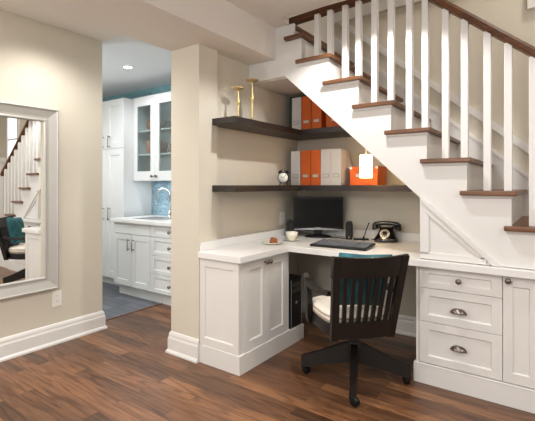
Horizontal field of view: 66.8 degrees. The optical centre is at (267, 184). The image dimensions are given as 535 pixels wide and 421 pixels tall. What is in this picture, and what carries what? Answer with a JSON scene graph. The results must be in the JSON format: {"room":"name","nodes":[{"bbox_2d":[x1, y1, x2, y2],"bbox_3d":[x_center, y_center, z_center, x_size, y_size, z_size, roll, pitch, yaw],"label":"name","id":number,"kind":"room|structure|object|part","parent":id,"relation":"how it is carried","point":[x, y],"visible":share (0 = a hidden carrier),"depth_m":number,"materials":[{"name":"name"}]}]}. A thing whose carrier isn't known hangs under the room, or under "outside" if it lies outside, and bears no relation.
{"room":"home office","nodes":[
{"label":"home office","id":0,"kind":"room"},
{"bbox_2d":[0,9,101,337],"bbox_3d":[-2.675,0.000,1.786,0.130,2.440,4.185,0,0,36],"label":"wall","id":1,"kind":"structure","parent":0,"point":[42,64],"depth_m":3.20,"materials":[{"name":"beige paint"}]},
{"bbox_2d":[0,101,58,300],"bbox_3d":[-1.912,0.107,2.702,0.041,1.375,1.042,0,0,36],"label":"wall mirror","id":2,"kind":"object","parent":1,"relation":"attached to","point":[29,134],"visible":1,"depth_m":2.96,"materials":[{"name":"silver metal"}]},
{"bbox_2d":[0,117,42,283],"bbox_3d":[-1.924,0.107,2.710,0.010,1.163,0.830,0,0,36],"label":"mirror glass","id":3,"kind":"object","parent":2,"relation":"attached to","point":[21,138],"depth_m":2.92,"materials":[{"name":"clear mirror"}]},
{"bbox_2d":[0,310,107,361],"bbox_3d":[-2.654,1.143,1.790,0.160,0.155,4.215,0,0,36],"label":"baseboard","id":4,"kind":"structure","parent":1,"relation":"attached to","point":[13,346],"depth_m":3.08,"materials":[{"name":"white wood"}]},
{"bbox_2d":[52,290,61,306],"bbox_3d":[-1.623,0.875,3.133,0.009,0.118,0.072,0,0,36],"label":"wall outlet","id":5,"kind":"object","parent":1,"relation":"attached to","point":[56,295],"visible":1,"depth_m":3.13,"materials":[{"name":"white plastic"}]},
{"bbox_2d":[106,303,162,319],"bbox_3d":[-1.268,1.218,3.924,0.015,0.004,0.900,0,0,36],"label":"trim","id":6,"kind":"structure","parent":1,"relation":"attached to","point":[160,303],"depth_m":3.90,"materials":[{"name":"brown wood"}]},
{"bbox_2d":[102,84,170,215],"bbox_3d":[-1.176,0.000,4.966,3.100,2.440,0.100,0,0,36],"label":"wall","id":7,"kind":"structure","parent":0,"point":[165,88],"depth_m":5.20,"materials":[{"name":"blue paint"}]},
{"bbox_2d":[133,91,170,180],"bbox_3d":[-1.122,-0.542,4.667,1.023,0.985,0.314,0,0,36],"label":"upper cabinet","id":8,"kind":"object","parent":7,"relation":"attached to","point":[154,166],"visible":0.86,"depth_m":4.83,"materials":[{"name":"white paint"}]},
{"bbox_3d":[-1.444,-0.542,4.757,0.393,0.985,0.020,0,0,36],"label":"door","id":9,"kind":"part","parent":8,"relation":"part of","materials":[{"name":"white paint"}]},
{"bbox_2d":[147,120,160,129],"bbox_3d":[-1.366,-0.707,4.881,0.170,0.130,0.168,0,0,36],"label":"pot","id":10,"kind":"object","parent":8,"relation":"on","point":[148,121],"visible":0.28,"depth_m":4.82,"materials":[{"name":"ceramic"}]},
{"bbox_2d":[146,140,162,153],"bbox_3d":[-1.358,-0.447,4.875,0.190,0.170,0.188,0,0,36],"label":"pot","id":11,"kind":"object","parent":8,"relation":"on","point":[148,141],"visible":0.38,"depth_m":4.82,"materials":[{"name":"ceramic"}]},
{"bbox_3d":[-1.123,-0.542,4.527,0.392,0.985,0.020,0,0,36],"label":"door","id":12,"kind":"part","parent":8,"relation":"part of","materials":[{"name":"white paint"}]},
{"bbox_2d":[166,120,170,127],"bbox_3d":[-1.078,-0.687,4.674,0.180,0.090,0.178,0,0,36],"label":"bowl","id":13,"kind":"object","parent":8,"relation":"on","point":[168,123],"visible":0.26,"depth_m":4.60,"materials":[{"name":"white ceramic"}]},
{"bbox_2d":[167,143,170,152],"bbox_3d":[-1.070,-0.417,4.668,0.170,0.110,0.168,0,0,36],"label":"bowl","id":14,"kind":"object","parent":8,"relation":"on","point":[168,144],"visible":0.23,"depth_m":4.61,"materials":[{"name":"white ceramic"}]},
{"bbox_2d":[152,181,170,215],"bbox_3d":[-0.703,0.145,4.556,1.833,0.450,0.010,0,0,36],"label":"backsplash","id":15,"kind":"structure","parent":7,"relation":"attached to","point":[162,206],"depth_m":4.99,"materials":[{"name":"blue tile"}]},
{"bbox_2d":[23,0,274,64],"bbox_3d":[-1.545,-1.097,1.354,0.510,0.245,4.800,0,0,36],"label":"ceiling beam","id":16,"kind":"structure","parent":0,"point":[221,26],"depth_m":2.56,"materials":[{"name":"paint"}]},
{"bbox_2d":[0,0,344,98],"bbox_3d":[-0.515,-1.290,1.169,8.600,0.140,5.700,0,0,36],"label":"ceiling","id":17,"kind":"structure","parent":0,"point":[151,64],"depth_m":3.45,"materials":[{"name":"paint"}]},
{"bbox_2d":[122,65,133,68],"bbox_3d":[-1.444,-1.216,4.198,0.120,0.006,0.120,0,0,36],"label":"recessed light","id":18,"kind":"object","parent":17,"relation":"in","point":[125,66],"visible":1,"depth_m":4.21,"materials":[{"name":"white plastic"}]},
{"bbox_2d":[171,44,296,345],"bbox_3d":[-0.151,0.122,3.492,0.284,2.195,1.500,0,0,36],"label":"wall pier","id":19,"kind":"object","parent":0,"point":[204,154],"visible":0.54,"depth_m":2.94,"materials":[{"name":"beige paint"}]},
{"bbox_2d":[165,331,198,362],"bbox_3d":[-0.258,1.143,3.366,0.318,0.155,1.230,0,0,36],"label":"baseboard","id":20,"kind":"object","parent":19,"relation":"attached to","point":[182,346],"visible":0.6,"depth_m":2.86,"materials":[{"name":"white wood"}]},
{"bbox_2d":[280,212,284,224],"bbox_3d":[0.135,0.305,3.706,0.009,0.115,0.075,0,0,36],"label":"wall outlet","id":21,"kind":"object","parent":19,"relation":"attached to","point":[282,214],"visible":1,"depth_m":3.70,"materials":[{"name":"white plastic"}]},
{"bbox_2d":[0,282,534,420],"bbox_3d":[-0.486,1.250,1.210,8.600,0.060,5.800,0,0,36],"label":"floor","id":22,"kind":"structure","parent":0,"point":[123,371],"depth_m":2.46,"materials":[{"name":"brown wood"}]},
{"bbox_2d":[102,98,151,285],"bbox_3d":[-1.990,0.098,5.209,1.015,2.245,0.450,0,0,36],"label":"pantry cabinet","id":23,"kind":"object","parent":22,"relation":"on","point":[122,196],"visible":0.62,"depth_m":4.90,"materials":[{"name":"white paint"}]},
{"bbox_3d":[-2.107,-0.733,5.072,0.347,0.585,0.020,0,0,36],"label":"door","id":24,"kind":"part","parent":23,"relation":"part of","materials":[{"name":"white paint"}]},
{"bbox_3d":[-2.107,0.343,5.072,0.347,1.555,0.020,0,0,36],"label":"door","id":25,"kind":"part","parent":23,"relation":"part of","materials":[{"name":"white paint"}]},
{"bbox_3d":[-1.823,-0.733,4.868,0.347,0.585,0.020,0,0,36],"label":"door","id":26,"kind":"part","parent":23,"relation":"part of","materials":[{"name":"white paint"}]},
{"bbox_3d":[-1.823,0.343,4.868,0.347,1.555,0.020,0,0,36],"label":"door","id":27,"kind":"part","parent":23,"relation":"part of","materials":[{"name":"white paint"}]},
{"bbox_2d":[114,220,170,305],"bbox_3d":[-0.977,0.814,4.349,1.458,0.812,0.610,0,0,36],"label":"base cabinet","id":28,"kind":"object","parent":22,"relation":"on","point":[142,252],"visible":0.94,"depth_m":4.28,"materials":[{"name":"white paint"}]},
{"bbox_3d":[-1.588,0.817,4.474,0.320,0.562,0.020,0,0,36],"label":"door","id":29,"kind":"part","parent":28,"relation":"part of","materials":[{"name":"white paint"}]},
{"bbox_2d":[110,215,170,226],"bbox_3d":[-0.981,0.389,4.362,1.478,0.036,0.625,0,0,36],"label":"countertop","id":30,"kind":"structure","parent":28,"relation":"on","point":[167,223],"depth_m":4.29,"materials":[{"name":"white stone"}]},
{"bbox_2d":[132,217,170,220],"bbox_3d":[-1.222,0.471,4.507,0.476,0.198,0.336,0,0,36],"label":"sink","id":31,"kind":"object","parent":30,"relation":"in","point":[145,218],"visible":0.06,"depth_m":4.70,"materials":[{"name":"silver metal"}]},
{"bbox_2d":[155,188,170,216],"bbox_3d":[-1.176,0.202,4.688,0.270,0.336,0.060,0,0,23],"label":"kitchen faucet","id":32,"kind":"object","parent":30,"relation":"on","point":[165,189],"visible":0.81,"depth_m":4.66,"materials":[{"name":"silver metal"}]},
{"bbox_3d":[-1.332,0.817,4.290,0.305,0.562,0.020,0,0,36],"label":"door","id":33,"kind":"part","parent":28,"relation":"part of","materials":[{"name":"white paint"}]},
{"bbox_3d":[-0.936,1.004,4.007,0.660,0.188,0.020,0,0,36],"label":"drawer","id":34,"kind":"part","parent":28,"relation":"part of","materials":[{"name":"white paint"}]},
{"bbox_3d":[-0.936,0.815,4.007,0.660,0.183,0.020,0,0,36],"label":"drawer","id":35,"kind":"part","parent":28,"relation":"part of","materials":[{"name":"white paint"}]},
{"bbox_3d":[-0.936,0.627,4.007,0.660,0.186,0.020,0,0,36],"label":"drawer","id":36,"kind":"part","parent":28,"relation":"part of","materials":[{"name":"white paint"}]},
{"bbox_3d":[-0.936,0.471,4.007,0.660,0.118,0.020,0,0,36],"label":"drawer","id":37,"kind":"part","parent":28,"relation":"part of","materials":[{"name":"white paint"}]},
{"bbox_2d":[199,252,303,375],"bbox_3d":[-0.082,0.861,3.016,0.381,0.719,0.804,0,0,36],"label":"base cabinet","id":38,"kind":"object","parent":22,"relation":"on","point":[244,307],"visible":0.99,"depth_m":2.75,"materials":[{"name":"white wood"}]},
{"bbox_3d":[-0.321,0.799,2.711,0.346,0.597,0.020,0,0,36],"label":"panel","id":39,"kind":"part","parent":38,"relation":"part of","materials":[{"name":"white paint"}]},
{"bbox_3d":[-0.086,0.800,2.756,0.020,0.588,0.244,0,0,36],"label":"door","id":40,"kind":"part","parent":38,"relation":"part of","materials":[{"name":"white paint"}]},
{"bbox_3d":[0.062,0.800,2.962,0.020,0.588,0.255,0,0,36],"label":"door","id":41,"kind":"part","parent":38,"relation":"part of","materials":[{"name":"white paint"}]},
{"bbox_2d":[289,274,301,328],"bbox_3d":[0.097,0.915,3.268,0.325,0.385,0.170,0,0,36],"label":"computer tower","id":42,"kind":"object","parent":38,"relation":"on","point":[295,281],"visible":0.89,"depth_m":3.17,"materials":[{"name":"black plastic"}]},
{"bbox_2d":[198,228,534,279],"bbox_3d":[0.810,0.445,2.707,2.269,0.110,1.374,0,0,36],"label":"countertop","id":43,"kind":"structure","parent":38,"relation":"on","point":[239,249],"depth_m":2.91,"materials":[{"name":"white stone"}]},
{"bbox_2d":[261,240,283,244],"bbox_3d":[0.038,0.448,3.142,0.176,0.018,0.176,0,0,36],"label":"plate","id":44,"kind":"object","parent":43,"relation":"on","point":[266,241],"visible":0.9,"depth_m":3.13,"materials":[{"name":"white ceramic"}]},
{"bbox_2d":[269,237,277,242],"bbox_3d":[0.046,0.427,3.130,0.067,0.051,0.067,0,0,36],"label":"pastry","id":45,"kind":"object","parent":44,"relation":"on","point":[272,239],"visible":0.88,"depth_m":3.11,"materials":[{"name":"brown food"}]},
{"bbox_2d":[286,219,293,231],"bbox_3d":[0.199,0.381,3.590,0.060,0.152,0.075,0,0,-7],"label":"speaker","id":46,"kind":"object","parent":43,"relation":"on","point":[289,223],"visible":0.7,"depth_m":3.56},
{"bbox_2d":[293,197,342,237],"bbox_3d":[0.446,0.280,3.579,0.436,0.354,0.170,0,0,6],"label":"computer monitor","id":47,"kind":"object","parent":43,"relation":"on","point":[317,214],"visible":1,"depth_m":3.56,"materials":[{"name":"black plastic"}]},
{"bbox_2d":[310,239,375,250],"bbox_3d":[0.555,0.440,3.004,0.430,0.034,0.221,0,0,33],"label":"keyboard","id":48,"kind":"object","parent":43,"relation":"on","point":[328,243],"visible":1,"depth_m":2.96,"materials":[{"name":"black plastic"}]},
{"bbox_2d":[345,221,352,239],"bbox_3d":[0.689,0.381,3.423,0.060,0.152,0.075,0,0,16],"label":"speaker","id":49,"kind":"object","parent":43,"relation":"on","point":[349,224],"visible":1,"depth_m":3.39},
{"bbox_2d":[353,236,368,239],"bbox_3d":[0.777,0.441,3.374,0.124,0.031,0.056,0,0,6],"label":"stand","id":50,"kind":"object","parent":43,"relation":"on","point":[363,238],"visible":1,"depth_m":3.37,"materials":[{"name":"black plastic"}]},
{"bbox_2d":[371,221,401,242],"bbox_3d":[0.950,0.374,3.284,0.240,0.161,0.189,0,0,35],"label":"rotary telephone","id":51,"kind":"object","parent":43,"relation":"on","point":[385,234],"visible":1,"depth_m":3.25,"materials":[{"name":"black plastic"}]},
{"bbox_2d":[301,254,410,406],"bbox_3d":[0.552,0.800,2.525,0.626,0.838,0.687,0,0,-11],"label":"desk chair","id":52,"kind":"object","parent":22,"relation":"on","point":[355,352],"visible":0.98,"depth_m":2.27,"materials":[{"name":"brown wood"}]},
{"bbox_3d":[0.263,0.734,2.602,0.047,0.283,0.114,0,0,-11],"label":"arm post","id":53,"kind":"part","parent":52,"relation":"part of","materials":[{"name":"brown wood"}]},
{"bbox_3d":[0.291,0.604,2.455,0.049,0.062,0.393,0,0,-14],"label":"armrest","id":54,"kind":"part","parent":52,"relation":"part of","materials":[{"name":"brown wood"}]},
{"bbox_3d":[0.500,0.839,2.531,0.415,0.073,0.464,0,0,-11],"label":"seat","id":55,"kind":"part","parent":52,"relation":"part of","materials":[{"name":"brown wood"}]},
{"bbox_3d":[0.370,1.077,2.598,0.307,0.183,0.054,0,0,14],"label":"leg","id":56,"kind":"part","parent":52,"relation":"part of","materials":[{"name":"brown wood"}]},
{"bbox_3d":[0.371,0.631,2.227,0.048,0.487,0.164,0,0,2],"label":"post","id":57,"kind":"part","parent":52,"relation":"part of","materials":[{"name":"brown wood"}]},
{"bbox_2d":[312,295,383,322],"bbox_3d":[0.500,0.760,2.531,0.419,0.082,0.466,0,0,-11],"label":"seat cushion","id":58,"kind":"object","parent":52,"relation":"on","point":[321,304],"visible":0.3,"depth_m":2.41,"materials":[{"name":"beige fabric"}]},
{"bbox_2d":[339,253,392,305],"bbox_3d":[0.546,0.552,2.357,0.352,0.343,0.135,0,0,-11],"label":"throw pillow","id":59,"kind":"object","parent":58,"relation":"on","point":[340,254],"visible":0.23,"depth_m":2.31,"materials":[{"name":"teal fabric"}]},
{"bbox_3d":[0.504,1.077,2.379,0.054,0.183,0.307,0,0,14],"label":"leg","id":60,"kind":"part","parent":52,"relation":"part of","materials":[{"name":"brown wood"}]},
{"bbox_3d":[0.545,0.820,2.299,0.344,0.096,0.062,0,0,-11],"label":"rail","id":61,"kind":"part","parent":52,"relation":"part of","materials":[{"name":"brown wood"}]},
{"bbox_3d":[0.561,0.443,2.214,0.434,0.124,0.073,0,0,-11],"label":"rail","id":62,"kind":"part","parent":52,"relation":"part of","materials":[{"name":"brown wood"}]},
{"bbox_3d":[0.723,1.077,2.512,0.307,0.183,0.054,0,0,14],"label":"leg","id":63,"kind":"part","parent":52,"relation":"part of","materials":[{"name":"brown wood"}]},
{"bbox_3d":[0.733,0.631,2.296,0.048,0.487,0.164,0,0,-24],"label":"post","id":64,"kind":"part","parent":52,"relation":"part of","materials":[{"name":"brown wood"}]},
{"bbox_2d":[249,0,534,269],"bbox_3d":[1.313,-0.451,2.788,2.992,3.342,0.937,0,0,36],"label":"staircase","id":65,"kind":"structure","parent":22,"relation":"on","point":[477,206],"depth_m":2.55,"materials":[{"name":"white wood"}]},
{"bbox_3d":[0.136,-1.099,3.114,0.169,0.238,0.020,0,0,36],"label":"stringer panel","id":66,"kind":"part","parent":65,"relation":"part of","materials":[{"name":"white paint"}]},
{"bbox_2d":[360,155,371,177],"bbox_3d":[0.725,-0.194,2.987,0.088,0.284,0.088,0,0,36],"label":"pendant lamp","id":67,"kind":"object","parent":65,"relation":"hanging from","point":[365,160],"visible":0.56,"depth_m":2.95,"materials":[{"name":"white plastic"}]},
{"bbox_3d":[1.591,-0.376,3.145,2.480,2.159,0.033,0,0,36],"label":"skirt moulding","id":68,"kind":"part","parent":65,"relation":"part of","materials":[{"name":"white wood"}]},
{"bbox_3d":[1.108,0.275,2.399,0.395,0.370,0.010,0,0,36],"label":"spandrel frame","id":69,"kind":"part","parent":65,"relation":"part of","materials":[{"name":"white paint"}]},
{"bbox_3d":[1.120,0.260,2.384,0.430,0.389,0.020,0,0,36],"label":"spandrel moulding","id":70,"kind":"part","parent":65,"relation":"part of","materials":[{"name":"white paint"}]},
{"bbox_3d":[1.064,-1.128,2.504,2.310,1.989,0.066,0,0,36],"label":"handrail","id":71,"kind":"part","parent":65,"relation":"part of","materials":[{"name":"brown wood"}]},
{"bbox_2d":[414,259,534,413],"bbox_3d":[1.436,0.861,2.452,0.948,0.719,0.542,0,0,36],"label":"base cabinet","id":72,"kind":"object","parent":22,"relation":"on","point":[475,332],"visible":0.98,"depth_m":2.33,"materials":[{"name":"white wood"}]},
{"bbox_3d":[0.939,0.800,2.535,0.015,0.596,0.022,0,0,36],"label":"frame","id":73,"kind":"part","parent":72,"relation":"part of","materials":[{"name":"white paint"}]},
{"bbox_3d":[1.114,0.959,2.373,0.092,0.034,0.025,0,0,36],"label":"cup pull","id":74,"kind":"part","parent":72,"relation":"part of","materials":[{"name":"grey metal"}]},
{"bbox_3d":[1.114,0.741,2.373,0.092,0.034,0.025,0,0,36],"label":"cup pull","id":75,"kind":"part","parent":72,"relation":"part of","materials":[{"name":"grey metal"}]},
{"bbox_3d":[1.130,0.967,2.399,0.449,0.250,0.020,0,0,36],"label":"drawer","id":76,"kind":"part","parent":72,"relation":"part of","materials":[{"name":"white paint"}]},
{"bbox_3d":[1.130,0.736,2.399,0.449,0.206,0.020,0,0,36],"label":"drawer","id":77,"kind":"part","parent":72,"relation":"part of","materials":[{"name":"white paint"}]},
{"bbox_3d":[1.130,0.567,2.399,0.449,0.126,0.020,0,0,36],"label":"drawer","id":78,"kind":"part","parent":72,"relation":"part of","materials":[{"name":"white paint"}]},
{"bbox_3d":[1.321,0.528,2.230,0.034,0.033,0.032,0,0,36],"label":"knob","id":79,"kind":"part","parent":72,"relation":"part of","materials":[{"name":"grey metal"}]},
{"bbox_3d":[1.385,0.798,2.216,0.172,0.588,0.020,0,0,36],"label":"door","id":80,"kind":"part","parent":72,"relation":"part of","materials":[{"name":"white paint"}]},
{"bbox_2d":[253,77,306,97],"bbox_3d":[0.252,-0.858,3.505,0.435,0.065,0.730,0,0,36],"label":"ceiling","id":81,"kind":"structure","parent":0,"point":[283,86],"depth_m":3.44,"materials":[{"name":"paint"}]},
{"bbox_2d":[277,8,326,43],"bbox_3d":[0.278,-1.850,3.554,0.110,1.660,0.900,0,0,36],"label":"wall","id":82,"kind":"structure","parent":0,"point":[307,26],"depth_m":3.65,"materials":[{"name":"paint"}]},
{"bbox_2d":[288,0,370,25],"bbox_3d":[0.474,-1.282,2.953,0.773,0.078,0.068,0,0,36],"label":"trim","id":83,"kind":"structure","parent":82,"relation":"attached to","point":[336,7],"depth_m":2.98,"materials":[{"name":"brown wood"}]},
{"bbox_2d":[297,137,419,316],"bbox_3d":[1.065,0.197,3.420,1.855,2.046,0.080,0,0,36],"label":"wall","id":84,"kind":"structure","parent":0,"point":[362,208],"depth_m":3.54,"materials":[{"name":"beige paint"}]},
{"bbox_2d":[212,116,351,140],"bbox_3d":[0.287,-0.452,3.172,0.876,0.046,1.229,0,0,36],"label":"corner shelf","id":85,"kind":"object","parent":84,"relation":"attached to","point":[238,123],"visible":0.73,"depth_m":3.27,"materials":[{"name":"brown wood"}]},
{"bbox_2d":[232,86,243,115],"bbox_3d":[-0.216,-0.595,2.985,0.088,0.239,0.088,0,0,36],"label":"candlestick","id":86,"kind":"object","parent":85,"relation":"on","point":[238,88],"visible":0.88,"depth_m":2.98,"materials":[{"name":"gold metal"}]},
{"bbox_3d":[-0.216,-0.601,2.985,0.032,0.191,0.032,0,0,36],"label":"stem","id":87,"kind":"part","parent":86,"relation":"part of","materials":[{"name":"gold metal"}]},
{"bbox_3d":[-0.216,-0.706,2.985,0.088,0.018,0.088,0,0,36],"label":"dish","id":88,"kind":"part","parent":86,"relation":"part of","materials":[{"name":"gold metal"}]},
{"bbox_2d":[245,78,258,119],"bbox_3d":[-0.117,-0.640,3.105,0.104,0.329,0.104,0,0,36],"label":"candlestick","id":89,"kind":"object","parent":85,"relation":"on","point":[251,80],"visible":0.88,"depth_m":3.10,"materials":[{"name":"gold metal"}]},
{"bbox_3d":[-0.117,-0.795,3.105,0.104,0.018,0.104,0,0,36],"label":"dish","id":90,"kind":"part","parent":89,"relation":"part of","materials":[{"name":"gold metal"}]},
{"bbox_3d":[-0.117,-0.646,3.105,0.037,0.281,0.037,0,0,36],"label":"stem","id":91,"kind":"part","parent":89,"relation":"part of","materials":[{"name":"gold metal"}]},
{"bbox_2d":[290,96,294,127],"bbox_3d":[0.279,-0.638,3.766,0.027,0.324,0.235,0,0,36],"label":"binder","id":92,"kind":"object","parent":85,"relation":"on","point":[291,97],"visible":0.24,"depth_m":3.67,"materials":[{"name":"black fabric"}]},
{"bbox_2d":[292,97,301,129],"bbox_3d":[0.329,-0.628,3.728,0.094,0.305,0.248,0,0,36],"label":"magazine file","id":93,"kind":"object","parent":85,"relation":"on","point":[296,102],"visible":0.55,"depth_m":3.62,"materials":[{"name":"white cardboard"}]},
{"bbox_2d":[302,96,311,128],"bbox_3d":[0.410,-0.628,3.669,0.094,0.305,0.248,0,0,36],"label":"magazine file","id":94,"kind":"object","parent":85,"relation":"on","point":[306,101],"visible":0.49,"depth_m":3.57,"materials":[{"name":"orange cardboard"}]},
{"bbox_2d":[312,101,325,127],"bbox_3d":[0.493,-0.628,3.610,0.094,0.305,0.248,0,0,36],"label":"magazine file","id":95,"kind":"object","parent":85,"relation":"on","point":[318,115],"visible":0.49,"depth_m":3.51,"materials":[{"name":"orange cardboard"}]},
{"bbox_2d":[326,113,339,126],"bbox_3d":[0.654,-0.553,3.486,0.239,0.155,0.206,0,0,36],"label":"magazine file","id":96,"kind":"object","parent":85,"relation":"on","point":[330,122],"visible":0.12,"depth_m":3.45,"materials":[{"name":"orange cardboard"}]},
{"bbox_2d":[212,185,412,191],"bbox_3d":[0.472,0.025,3.038,1.334,0.046,1.229,0,0,36],"label":"corner shelf","id":97,"kind":"object","parent":84,"relation":"attached to","point":[215,188],"visible":0.79,"depth_m":3.10,"materials":[{"name":"brown wood"}]},
{"bbox_2d":[278,169,288,184],"bbox_3d":[0.135,-0.067,3.421,0.096,0.139,0.044,0,0,12],"label":"alarm clock","id":98,"kind":"object","parent":97,"relation":"on","point":[283,177],"visible":0.98,"depth_m":3.40,"materials":[{"name":"black metal"}]},
{"bbox_2d":[291,151,300,184],"bbox_3d":[0.321,-0.151,3.733,0.094,0.305,0.248,0,0,36],"label":"magazine file","id":99,"kind":"object","parent":97,"relation":"on","point":[295,155],"visible":0.57,"depth_m":3.63,"materials":[{"name":"white cardboard"}]},
{"bbox_2d":[301,150,310,184],"bbox_3d":[0.405,-0.151,3.673,0.094,0.305,0.248,0,0,36],"label":"magazine file","id":100,"kind":"object","parent":97,"relation":"on","point":[305,155],"visible":0.56,"depth_m":3.57,"materials":[{"name":"orange cardboard"}]},
{"bbox_2d":[311,150,320,184],"bbox_3d":[0.486,-0.151,3.615,0.094,0.305,0.248,0,0,36],"label":"magazine file","id":101,"kind":"object","parent":97,"relation":"on","point":[315,154],"visible":0.58,"depth_m":3.51,"materials":[{"name":"orange cardboard"}]},
{"bbox_2d":[321,149,330,184],"bbox_3d":[0.566,-0.151,3.557,0.094,0.305,0.248,0,0,36],"label":"magazine file","id":102,"kind":"object","parent":97,"relation":"on","point":[326,153],"visible":0.57,"depth_m":3.46,"materials":[{"name":"white cardboard"}]},
{"bbox_2d":[331,148,351,184],"bbox_3d":[0.644,-0.151,3.495,0.094,0.305,0.248,0,0,36],"label":"magazine file","id":103,"kind":"object","parent":97,"relation":"on","point":[340,160],"visible":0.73,"depth_m":3.41,"materials":[{"name":"white cardboard"}]},
{"bbox_2d":[349,166,385,184],"bbox_3d":[0.832,-0.076,3.359,0.239,0.155,0.206,0,0,36],"label":"storage box","id":104,"kind":"object","parent":97,"relation":"on","point":[378,172],"visible":0.86,"depth_m":3.29,"materials":[{"name":"orange cardboard"}]},
{"bbox_3d":[0.832,-0.128,3.360,0.239,0.048,0.204,0,0,36],"label":"lid","id":105,"kind":"part","parent":104,"relation":"part of","materials":[{"name":"orange cardboard"}]},
{"bbox_2d":[388,314,415,336],"bbox_3d":[0.985,1.143,3.410,0.935,0.155,0.030,0,0,36],"label":"baseboard","id":106,"kind":"structure","parent":84,"relation":"attached to","point":[406,325],"depth_m":3.30,"materials":[{"name":"white wood"}]},
{"bbox_2d":[334,0,534,173],"bbox_3d":[2.534,-0.730,2.551,5.255,3.900,0.100,0,0,36],"label":"wall","id":107,"kind":"structure","parent":0,"point":[513,17],"depth_m":3.15,"materials":[{"name":"beige paint"}]},
{"bbox_2d":[334,0,421,23],"bbox_3d":[2.527,-1.603,2.476,4.780,0.155,0.029,0,0,36],"label":"wall","id":108,"kind":"structure","parent":107,"relation":"attached to","point":[383,4],"depth_m":3.63,"materials":[{"name":"beige paint"}]},
{"bbox_2d":[527,0,534,9],"bbox_3d":[2.083,-1.580,2.793,0.500,0.620,0.026,0,0,36],"label":"wall picture","id":109,"kind":"object","parent":107,"relation":"attached to","point":[530,3],"visible":1,"depth_m":2.92},
{"bbox_3d":[0.198,0.448,3.322,0.125,0.017,0.125,0,0,36],"label":"saucer","id":110,"kind":"object","parent":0,"visible":0},
{"bbox_2d":[286,231,297,239],"bbox_3d":[0.194,0.418,3.324,0.112,0.067,0.103,0,0,26],"label":"teacup","id":111,"kind":"object","parent":110,"relation":"on","point":[291,235],"visible":0.9,"depth_m":3.29,"materials":[{"name":"white ceramic"}]}
]}

